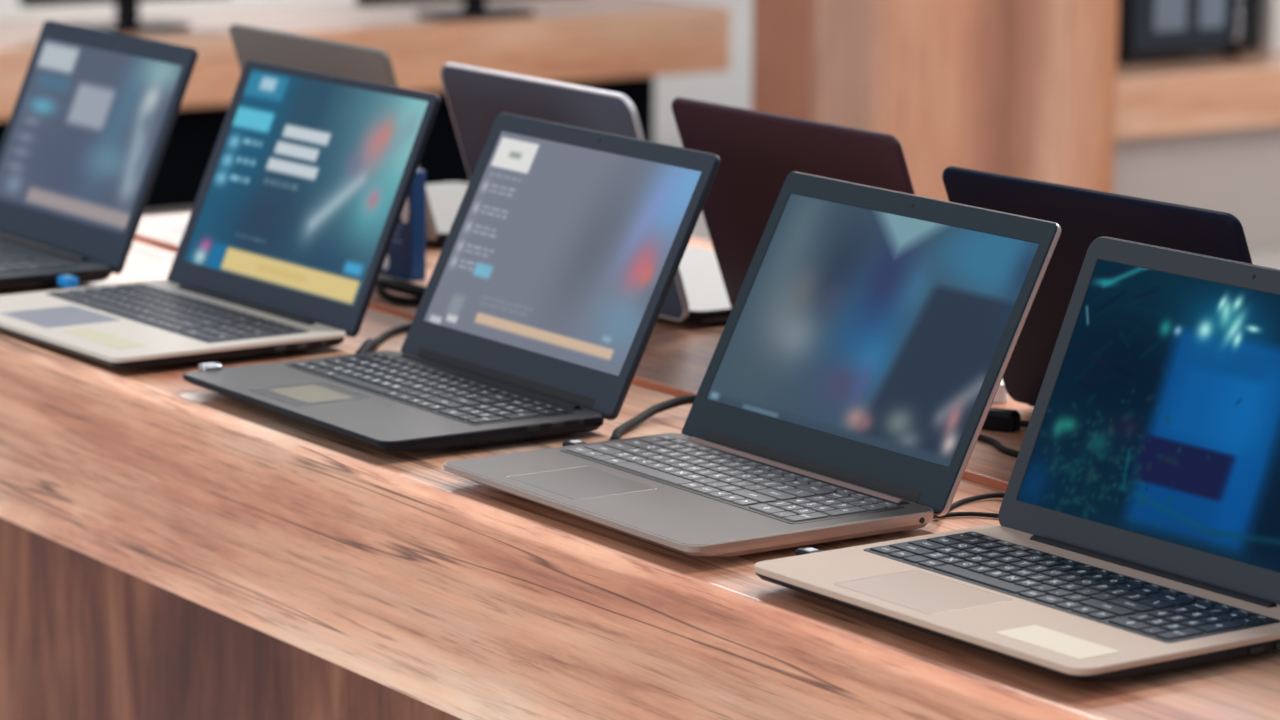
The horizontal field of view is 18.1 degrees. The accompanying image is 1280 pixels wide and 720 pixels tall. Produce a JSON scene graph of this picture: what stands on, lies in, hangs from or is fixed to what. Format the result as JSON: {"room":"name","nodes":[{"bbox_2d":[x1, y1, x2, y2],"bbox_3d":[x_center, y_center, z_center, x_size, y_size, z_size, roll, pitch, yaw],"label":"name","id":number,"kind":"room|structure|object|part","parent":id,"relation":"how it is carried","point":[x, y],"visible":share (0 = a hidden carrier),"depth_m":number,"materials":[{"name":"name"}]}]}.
{"room":"electronics store","nodes":[
{"label":"electronics store","id":0,"kind":"room"},
{"bbox_2d":[0,0,1279,268],"bbox_3d":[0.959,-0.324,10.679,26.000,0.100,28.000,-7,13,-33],"label":"wall","id":1,"kind":"structure","parent":0,"point":[732,87],"depth_m":14.03,"materials":[{"name":"paint"}]},
{"bbox_2d":[0,0,730,211],"bbox_3d":[-2.396,-0.551,10.194,5.940,0.472,0.720,-7,13,-33],"label":"counter","id":2,"kind":"object","parent":1,"relation":"on","point":[619,46],"visible":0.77,"depth_m":11.11,"materials":[{"name":"brown wood"}]},
{"bbox_2d":[19,0,190,32],"bbox_3d":[-1.371,-1.121,10.712,0.620,0.475,0.160,-7,13,-33],"label":"television","id":3,"kind":"object","parent":2,"relation":"on","point":[127,12],"visible":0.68,"depth_m":10.72,"materials":[{"name":"black plastic"}]},
{"bbox_2d":[355,0,534,20],"bbox_3d":[-0.458,-1.178,11.142,0.750,0.445,0.160,-7,13,-33],"label":"television","id":4,"kind":"object","parent":2,"relation":"on","point":[472,9],"visible":1,"depth_m":11.12,"materials":[{"name":"black plastic"}]},
{"bbox_2d":[133,212,1033,491],"bbox_3d":[0.514,0.488,3.663,0.558,0.850,3.400,-7,13,-33],"label":"countertop","id":5,"kind":"structure","parent":1,"relation":"on","point":[676,358],"depth_m":3.97,"materials":[{"name":"brown wood"}]},
{"bbox_2d":[229,24,468,244],"bbox_3d":[-0.260,-0.277,4.783,0.327,0.236,0.364,-7,13,-34],"label":"laptop","id":6,"kind":"object","parent":5,"relation":"on","point":[443,200],"visible":0.16,"depth_m":4.68,"materials":[{"name":"black plastic"}]},
{"bbox_2d":[375,277,425,305],"bbox_3d":[-0.264,-0.080,4.298,0.064,0.025,0.166,-7,13,-33],"label":"power cable","id":7,"kind":"object","parent":5,"relation":"on","point":[383,283],"visible":0.67,"depth_m":4.25,"materials":[{"name":"black rubber"}]},
{"bbox_2d":[380,169,425,281],"bbox_3d":[-0.280,-0.156,4.441,0.020,0.122,0.127,-7,13,-36],"label":"box","id":8,"kind":"object","parent":5,"relation":"on","point":[405,259],"visible":0.47,"depth_m":4.39,"materials":[{"name":"blue"}]},
{"bbox_2d":[440,63,731,323],"bbox_3d":[0.022,-0.187,4.276,0.335,0.248,0.368,-7,13,-34],"label":"laptop","id":9,"kind":"object","parent":5,"relation":"on","point":[475,96],"visible":0.3,"depth_m":4.19,"materials":[{"name":"silver plastic"}]},
{"bbox_2d":[671,97,914,308],"bbox_3d":[0.272,-0.133,3.999,0.343,0.245,0.368,-7,13,-34],"label":"laptop","id":10,"kind":"object","parent":5,"relation":"on","point":[757,151],"visible":0.34,"depth_m":3.95,"materials":[{"name":"black plastic"}]},
{"bbox_2d":[978,434,1018,456],"bbox_3d":[0.297,0.070,3.564,0.024,0.005,0.311,-6,12,-32],"label":"power cable","id":11,"kind":"object","parent":5,"relation":"on","point":[998,445],"visible":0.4,"depth_m":3.53,"materials":[{"name":"black rubber"}]},
{"bbox_2d":[993,379,1007,403],"bbox_3d":[0.333,0.027,3.746,0.022,0.024,0.022,-7,13,-33],"label":"clip","id":12,"kind":"object","parent":5,"relation":"on","point":[1001,396],"visible":0.22,"depth_m":3.74,"materials":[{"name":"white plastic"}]},
{"bbox_2d":[982,407,1028,432],"bbox_3d":[0.360,0.056,3.607,0.138,0.018,0.028,4,11,16],"label":"plug","id":13,"kind":"object","parent":5,"relation":"on","point":[998,419],"visible":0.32,"depth_m":3.61,"materials":[{"name":"black plastic"}]},
{"bbox_3d":[0.382,0.061,3.598,0.091,0.010,0.021,2,11,8],"label":"cord","id":14,"kind":"part","parent":13,"relation":"part of","materials":[{"name":"black rubber"}]},
{"bbox_2d":[942,166,1252,406],"bbox_3d":[0.518,-0.050,3.584,0.350,0.236,0.372,-7,13,-36],"label":"laptop","id":15,"kind":"object","parent":5,"relation":"on","point":[1083,215],"visible":0.24,"depth_m":3.50,"materials":[{"name":"black plastic"}]},
{"bbox_2d":[0,241,1279,719],"bbox_3d":[0.098,0.536,3.388,0.398,0.850,3.400,-7,13,-33],"label":"table","id":16,"kind":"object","parent":1,"relation":"on","point":[172,547],"depth_m":3.50,"materials":[{"name":"brown wood"}]},
{"bbox_2d":[56,275,78,287],"bbox_3d":[-0.616,-0.085,4.309,0.015,0.012,0.030,-7,13,-33],"label":"usb dongle","id":17,"kind":"object","parent":16,"relation":"on","point":[66,281],"visible":1,"depth_m":4.30,"materials":[{"name":"blue plastic"}]},
{"bbox_2d":[0,20,197,289],"bbox_3d":[-0.734,-0.228,4.449,0.359,0.252,0.377,-7,13,-34],"label":"laptop","id":18,"kind":"object","parent":16,"relation":"on","point":[93,117],"visible":0.99,"depth_m":4.49,"materials":[{"name":"black plastic"}]},
{"bbox_2d":[198,362,221,370],"bbox_3d":[-0.404,0.006,3.770,0.020,0.005,0.016,-7,13,-33],"label":"tag","id":19,"kind":"object","parent":16,"relation":"on","point":[211,366],"visible":1,"depth_m":3.77,"materials":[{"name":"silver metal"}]},
{"bbox_2d":[0,60,440,368],"bbox_3d":[-0.460,-0.152,4.062,0.374,0.249,0.384,-7,13,-35],"label":"laptop","id":20,"kind":"object","parent":16,"relation":"on","point":[288,234],"visible":1,"depth_m":4.09,"materials":[{"name":"silver plastic"}]},
{"bbox_3d":[-0.350,-0.171,4.138,0.007,0.257,0.382,22,-4,-37],"label":"lid","id":21,"kind":"part","parent":20,"relation":"part of","materials":[{"name":"black"}]},
{"bbox_3d":[0.176,0.621,3.458,0.190,0.658,3.240,-7,13,-33],"label":"panel","id":22,"kind":"part","parent":16,"relation":"part of","materials":[{"name":"brown wood"}]},
{"bbox_2d":[355,323,410,353],"bbox_3d":[-0.256,-0.020,3.990,0.028,0.020,0.261,2,11,9],"label":"power cable","id":23,"kind":"object","parent":16,"relation":"on","point":[369,345],"visible":0.71,"depth_m":4.01,"materials":[{"name":"black rubber"}]},
{"bbox_3d":[-0.256,-0.023,4.014,0.024,0.017,0.214,3,11,12],"label":"cord","id":24,"kind":"part","parent":23,"relation":"part of","materials":[{"name":"black rubber"}]},
{"bbox_2d":[182,112,720,451],"bbox_3d":[-0.178,-0.076,3.676,0.356,0.244,0.380,-7,13,-33],"label":"laptop","id":25,"kind":"object","parent":16,"relation":"on","point":[545,294],"visible":1,"depth_m":3.70,"materials":[{"name":"black plastic"}]},
{"bbox_3d":[-0.078,-0.093,3.740,0.007,0.258,0.373,25,-6,-35],"label":"lid","id":26,"kind":"part","parent":25,"relation":"part of","materials":[{"name":"black plastic"}]},
{"bbox_2d":[562,439,585,445],"bbox_3d":[-0.054,0.076,3.457,0.015,0.012,0.030,-7,13,-34],"label":"usb dongle","id":27,"kind":"object","parent":16,"relation":"on","point":[574,441],"visible":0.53,"depth_m":3.46,"materials":[{"name":"silver plastic"}]},
{"bbox_2d":[610,395,695,439],"bbox_3d":[0.035,0.057,3.585,0.158,0.020,0.140,-7,13,-33],"label":"power cable","id":28,"kind":"object","parent":16,"relation":"on","point":[649,412],"visible":0.54,"depth_m":3.63,"materials":[{"name":"black rubber"}]},
{"bbox_2d":[443,171,1060,556],"bbox_3d":[0.086,-0.002,3.297,0.366,0.241,0.370,-7,13,-34],"label":"laptop","id":29,"kind":"object","parent":16,"relation":"on","point":[852,379],"visible":1,"depth_m":3.32,"materials":[{"name":"grey metal"},{"name":"black plastic"}]},
{"bbox_3d":[0.189,-0.020,3.365,0.007,0.256,0.368,26,-6,-35],"label":"lid","id":30,"kind":"part","parent":29,"relation":"part of","materials":[{"name":"brown metal"}]},
{"bbox_2d":[795,547,821,555],"bbox_3d":[0.133,0.151,3.069,0.015,0.012,0.030,-7,13,-35],"label":"usb dongle","id":31,"kind":"object","parent":16,"relation":"on","point":[806,550],"visible":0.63,"depth_m":3.07,"materials":[{"name":"silver plastic"}]},
{"bbox_2d":[936,512,997,518],"bbox_3d":[0.307,0.133,3.224,0.194,0.004,0.061,4,11,16],"label":"power cable","id":32,"kind":"object","parent":16,"relation":"on","point":[950,514],"visible":0.3,"depth_m":3.26,"materials":[{"name":"black rubber"}]},
{"bbox_2d":[933,493,1004,518],"bbox_3d":[0.266,0.119,3.272,0.144,0.014,0.073,-7,13,-33],"label":"power cable","id":33,"kind":"object","parent":16,"relation":"on","point":[990,495],"visible":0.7,"depth_m":3.32,"materials":[{"name":"black rubber"}]},
{"bbox_2d":[754,236,1279,681],"bbox_3d":[0.329,0.065,2.941,0.346,0.242,0.377,-7,13,-35],"label":"laptop","id":34,"kind":"object","parent":16,"relation":"on","point":[1138,534],"visible":1,"depth_m":3.00,"materials":[{"name":"gold plastic"}]},
{"bbox_3d":[0.429,0.045,3.012,0.007,0.244,0.374,21,-4,-37],"label":"lid","id":35,"kind":"part","parent":34,"relation":"part of","materials":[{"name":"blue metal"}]},
{"bbox_2d":[1113,50,1279,250],"bbox_3d":[2.476,-0.685,11.126,3.920,0.472,0.750,-7,13,-33],"label":"counter","id":36,"kind":"object","parent":1,"relation":"on","point":[1199,130],"visible":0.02,"depth_m":10.01,"materials":[{"name":"brown wood"}]},
{"bbox_2d":[1117,0,1261,63],"bbox_3d":[1.327,-0.925,10.253,0.450,0.300,0.358,-7,13,-33],"label":"microwave oven","id":37,"kind":"object","parent":36,"relation":"on","point":[1146,28],"visible":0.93,"depth_m":10.12,"materials":[{"name":"black plastic"}]},
{"bbox_3d":[1.333,-0.919,10.068,0.105,0.185,0.002,-7,13,-33],"label":"window panel","id":38,"kind":"part","parent":37,"relation":"part of","materials":[{"name":"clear glass"}]},
{"bbox_3d":[1.371,-0.908,10.105,0.335,0.250,0.014,-7,13,-33],"label":"door","id":39,"kind":"part","parent":37,"relation":"part of","materials":[{"name":"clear glass"}]},
{"bbox_3d":[1.450,-0.932,10.145,0.085,0.185,0.002,-7,13,-33],"label":"window panel","id":40,"kind":"part","parent":37,"relation":"part of","materials":[{"name":"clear glass"}]},
{"bbox_3d":[1.518,-0.920,10.181,0.012,0.222,0.024,-7,13,-33],"label":"handle","id":41,"kind":"part","parent":37,"relation":"part of","materials":[{"name":"silver metal"}]},
{"bbox_3d":[1.552,-0.929,10.227,0.085,0.250,0.010,-7,13,-33],"label":"control panel","id":42,"kind":"part","parent":37,"relation":"part of","materials":[{"name":"black"}]},
{"bbox_2d":[1251,0,1279,52],"bbox_3d":[1.699,-0.995,10.536,0.320,0.341,0.250,-7,13,-33],"label":"carton","id":43,"kind":"object","parent":36,"relation":"on","point":[1270,9],"visible":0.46,"depth_m":10.38,"materials":[{"name":"cardboard"}]},
{"bbox_2d":[751,0,1118,200],"bbox_3d":[0.709,-1.738,9.245,0.920,3.200,0.220,-7,13,-33],"label":"wall pillar","id":44,"kind":"structure","parent":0,"point":[1026,89],"depth_m":9.34,"materials":[{"name":"brown wood"}]}
]}

